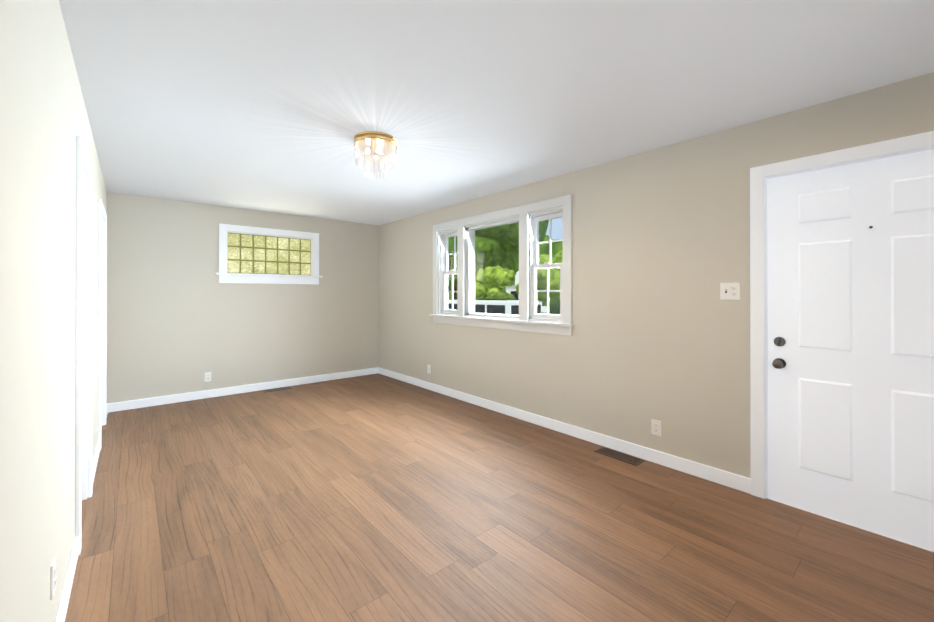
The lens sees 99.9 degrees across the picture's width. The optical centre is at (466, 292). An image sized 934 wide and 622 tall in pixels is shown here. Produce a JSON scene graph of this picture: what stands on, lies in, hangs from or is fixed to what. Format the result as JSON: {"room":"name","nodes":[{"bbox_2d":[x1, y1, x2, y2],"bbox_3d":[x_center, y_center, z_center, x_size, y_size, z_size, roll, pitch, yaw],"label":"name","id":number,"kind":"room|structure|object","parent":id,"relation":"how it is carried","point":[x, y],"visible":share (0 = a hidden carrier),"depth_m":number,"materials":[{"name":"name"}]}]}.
{"room":"empty living room","nodes":[
{"label":"empty living room","id":0,"kind":"room"},
{"bbox_2d":[0,0,106,621],"bbox_3d":[-1.873,0.099,1.738,0.160,2.440,6.680,0,0,-40],"label":"wall","id":1,"kind":"structure","parent":0,"point":[44,120],"depth_m":1.19,"materials":[{"name":"paint"}]},
{"bbox_2d":[50,556,55,599],"bbox_3d":[-1.478,1.018,1.403,0.010,0.117,0.072,0,0,-40],"label":"electrical outlet","id":2,"kind":"object","parent":1,"relation":"attached to","point":[52,577],"visible":1,"depth_m":1.39,"materials":[{"name":"white plastic"}]},
{"bbox_2d":[55,404,107,621],"bbox_3d":[-1.854,1.269,1.847,0.014,0.100,6.506,0,0,-40],"label":"baseboard","id":3,"kind":"structure","parent":1,"relation":"attached to","point":[65,598],"depth_m":1.74,"materials":[{"name":"white wood"}]},
{"bbox_2d":[75,135,92,555],"bbox_3d":[-2.271,0.266,2.220,0.180,2.108,0.806,0,0,-40],"label":"trim","id":4,"kind":"structure","parent":1,"relation":"attached to","point":[84,336],"depth_m":2.49,"materials":[{"name":"white wood"}]},
{"bbox_2d":[98,199,106,449],"bbox_3d":[-3.427,0.270,3.574,0.180,2.108,0.906,0,0,-40],"label":"trim","id":5,"kind":"structure","parent":1,"relation":"attached to","point":[102,308],"depth_m":3.75,"materials":[{"name":"white wood"}]},
{"bbox_2d":[107,192,378,403],"bbox_3d":[-2.833,0.109,5.415,3.472,2.440,0.160,0,0,-40],"label":"wall","id":6,"kind":"structure","parent":0,"point":[181,319],"depth_m":4.99,"materials":[{"name":"paint"}]},
{"bbox_2d":[204,372,210,381],"bbox_3d":[-3.260,1.062,4.936,0.072,0.117,0.010,0,0,-40],"label":"electrical outlet","id":7,"kind":"object","parent":6,"relation":"attached to","point":[207,376],"visible":1,"depth_m":4.93,"materials":[{"name":"white plastic"}]},
{"bbox_2d":[108,367,377,412],"bbox_3d":[-2.716,1.279,5.397,3.312,0.100,0.014,0,0,-40],"label":"baseboard","id":8,"kind":"structure","parent":6,"relation":"attached to","point":[142,403],"depth_m":5.08,"materials":[{"name":"white wood"}]},
{"bbox_2d":[215,223,322,283],"bbox_3d":[-2.728,-0.501,5.473,1.360,0.761,0.210,0,0,-40],"label":"window","id":9,"kind":"structure","parent":6,"relation":"in","point":[225,276],"depth_m":5.35,"materials":[{"name":"white"}]},
{"bbox_2d":[228,233,310,274],"bbox_3d":[-2.741,-0.518,5.489,1.076,0.533,0.080,0,0,-40],"label":"blocks","id":10,"kind":"object","parent":9,"relation":"in","point":[254,254],"visible":0.96,"depth_m":5.43,"materials":[{"name":"yellow glass"}]},
{"bbox_2d":[59,0,933,224],"bbox_3d":[-0.605,-1.178,2.929,3.632,0.120,6.840,0,0,-40],"label":"ceiling","id":11,"kind":"structure","parent":0,"point":[275,106],"depth_m":2.09,"materials":[{"name":"grey paint"}]},
{"bbox_2d":[354,131,396,178],"bbox_3d":[-0.668,-0.983,2.874,0.310,0.270,0.310,0,0,-40],"label":"chandelier","id":12,"kind":"object","parent":11,"relation":"hanging from","point":[375,148],"visible":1,"depth_m":2.80,"materials":[{"name":"glass"}]},
{"bbox_2d":[65,373,933,621],"bbox_3d":[-0.605,1.382,2.922,3.632,0.120,6.840,0,0,-40],"label":"floor","id":13,"kind":"structure","parent":0,"point":[377,497],"depth_m":2.17,"materials":[{"name":"brown wood"}]},
{"bbox_2d":[263,386,291,391],"bbox_3d":[-2.598,1.326,5.376,0.340,0.005,0.140,0,0,-40],"label":"floor vent","id":14,"kind":"object","parent":13,"relation":"in","point":[277,389],"visible":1,"depth_m":5.36,"materials":[{"name":"brown"}]},
{"bbox_2d":[594,447,644,465],"bbox_3d":[1.228,1.320,3.172,0.140,0.005,0.360,0,0,-40],"label":"floor vent","id":15,"kind":"object","parent":13,"relation":"in","point":[626,458],"visible":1,"depth_m":3.16,"materials":[{"name":"brown"}]},
{"bbox_2d":[379,72,933,478],"bbox_3d":[0.716,0.105,4.053,0.160,2.440,6.840,0,0,-40],"label":"wall","id":16,"kind":"structure","parent":0,"point":[660,254],"depth_m":3.09,"materials":[{"name":"paint"}]},
{"bbox_2d":[427,364,430,373],"bbox_3d":[-0.522,1.048,5.370,0.010,0.117,0.072,0,0,-40],"label":"electrical outlet","id":17,"kind":"object","parent":16,"relation":"attached to","point":[429,369],"visible":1,"depth_m":5.36,"materials":[{"name":"white plastic"}]},
{"bbox_2d":[430,194,573,335],"bbox_3d":[0.304,-0.253,4.494,0.215,1.308,2.232,0,0,-40],"label":"window","id":18,"kind":"structure","parent":16,"relation":"in","point":[528,318],"depth_m":4.13,"materials":[{"name":"white"}]},
{"bbox_2d":[378,367,750,493],"bbox_3d":[0.654,1.275,3.988,0.014,0.100,6.506,0,0,-40],"label":"baseboard","id":19,"kind":"structure","parent":16,"relation":"attached to","point":[727,479],"depth_m":3.38,"materials":[{"name":"white wood"}]},
{"bbox_2d":[651,419,660,435],"bbox_3d":[1.466,1.047,3.041,0.010,0.117,0.072,0,0,-40],"label":"electrical outlet","id":20,"kind":"object","parent":16,"relation":"attached to","point":[655,427],"visible":1,"depth_m":3.04,"materials":[{"name":"white plastic"}]},
{"bbox_2d":[720,283,739,299],"bbox_3d":[1.785,-0.009,2.664,0.017,0.116,0.116,0,0,-40],"label":"switch plate","id":21,"kind":"object","parent":16,"relation":"attached to","point":[729,291],"visible":1,"depth_m":2.67,"materials":[{"name":"white plastic"}]},
{"bbox_2d":[750,131,933,551],"bbox_3d":[2.279,0.252,2.205,0.180,2.136,1.102,0,0,-40],"label":"door frame","id":22,"kind":"structure","parent":16,"relation":"attached to","point":[760,176],"depth_m":2.52,"materials":[{"name":"white wood"}]},
{"bbox_2d":[767,149,933,550],"bbox_3d":[2.222,0.292,2.151,0.117,2.045,0.940,0,0,-40],"label":"entry door","id":23,"kind":"structure","parent":16,"relation":"in","point":[850,307],"depth_m":2.21,"materials":[{"name":"white wood"}]},
{"label":"outside","id":24,"kind":"structure","parent":0,"visible":0},
{"bbox_2d":[475,265,514,299],"bbox_3d":[1.033,0.075,18.000,2.651,2.663,2.550,0,0,-40],"label":"bush","id":25,"kind":"object","parent":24,"point":[487,279],"depth_m":17.62,"materials":[{"name":"green plant"}]},
{"bbox_2d":[540,298,559,314],"bbox_3d":[2.354,0.869,9.682,2.324,1.623,2.370,0,0,-40],"label":"hedge","id":26,"kind":"object","parent":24,"point":[554,302],"depth_m":9.79,"materials":[{"name":"green plant"}]},
{"bbox_3d":[32.147,2.205,34.005,86.530,0.200,110.000,0,0,-40],"label":"lawn","id":27,"kind":"structure","parent":24,"visible":0},
{"bbox_2d":[448,220,548,298],"bbox_3d":[-0.309,-3.115,23.101,10.190,10.468,10.532,0,0,-40],"label":"tree","id":28,"kind":"object","parent":27,"relation":"on","point":[503,239],"depth_m":19.93,"materials":[{"name":"green plant"}]},
{"bbox_2d":[448,217,562,299],"bbox_3d":[25.171,-18.267,25.741,38.541,40.700,100.456,0,0,-40],"label":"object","id":29,"kind":"structure","parent":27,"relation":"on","point":[556,236],"depth_m":55.05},
{"bbox_2d":[506,271,546,311],"bbox_3d":[9.847,-0.664,45.614,7.700,5.600,8.700,0,0,-40],"label":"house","id":30,"kind":"structure","parent":27,"relation":"on","point":[512,290],"depth_m":45.05,"materials":[{"name":"white"}]},
{"bbox_2d":[516,249,562,305],"bbox_3d":[7.170,-0.549,31.055,6.905,5.367,6.732,0,0,-40],"label":"bush","id":31,"kind":"object","parent":27,"relation":"on","point":[554,282],"depth_m":28.72,"materials":[{"name":"green plant"}]},
{"bbox_3d":[6.103,2.036,11.785,7.000,0.020,110.000,0,0,-40],"label":"ground","id":32,"kind":"structure","parent":27,"relation":"on","visible":0},
{"bbox_2d":[448,298,541,314],"bbox_3d":[1.218,1.148,14.586,1.880,1.810,4.700,0,0,-40],"label":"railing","id":33,"kind":"object","parent":32,"relation":"on","point":[486,302],"depth_m":13.77,"materials":[{"name":"white paint"}]}
]}

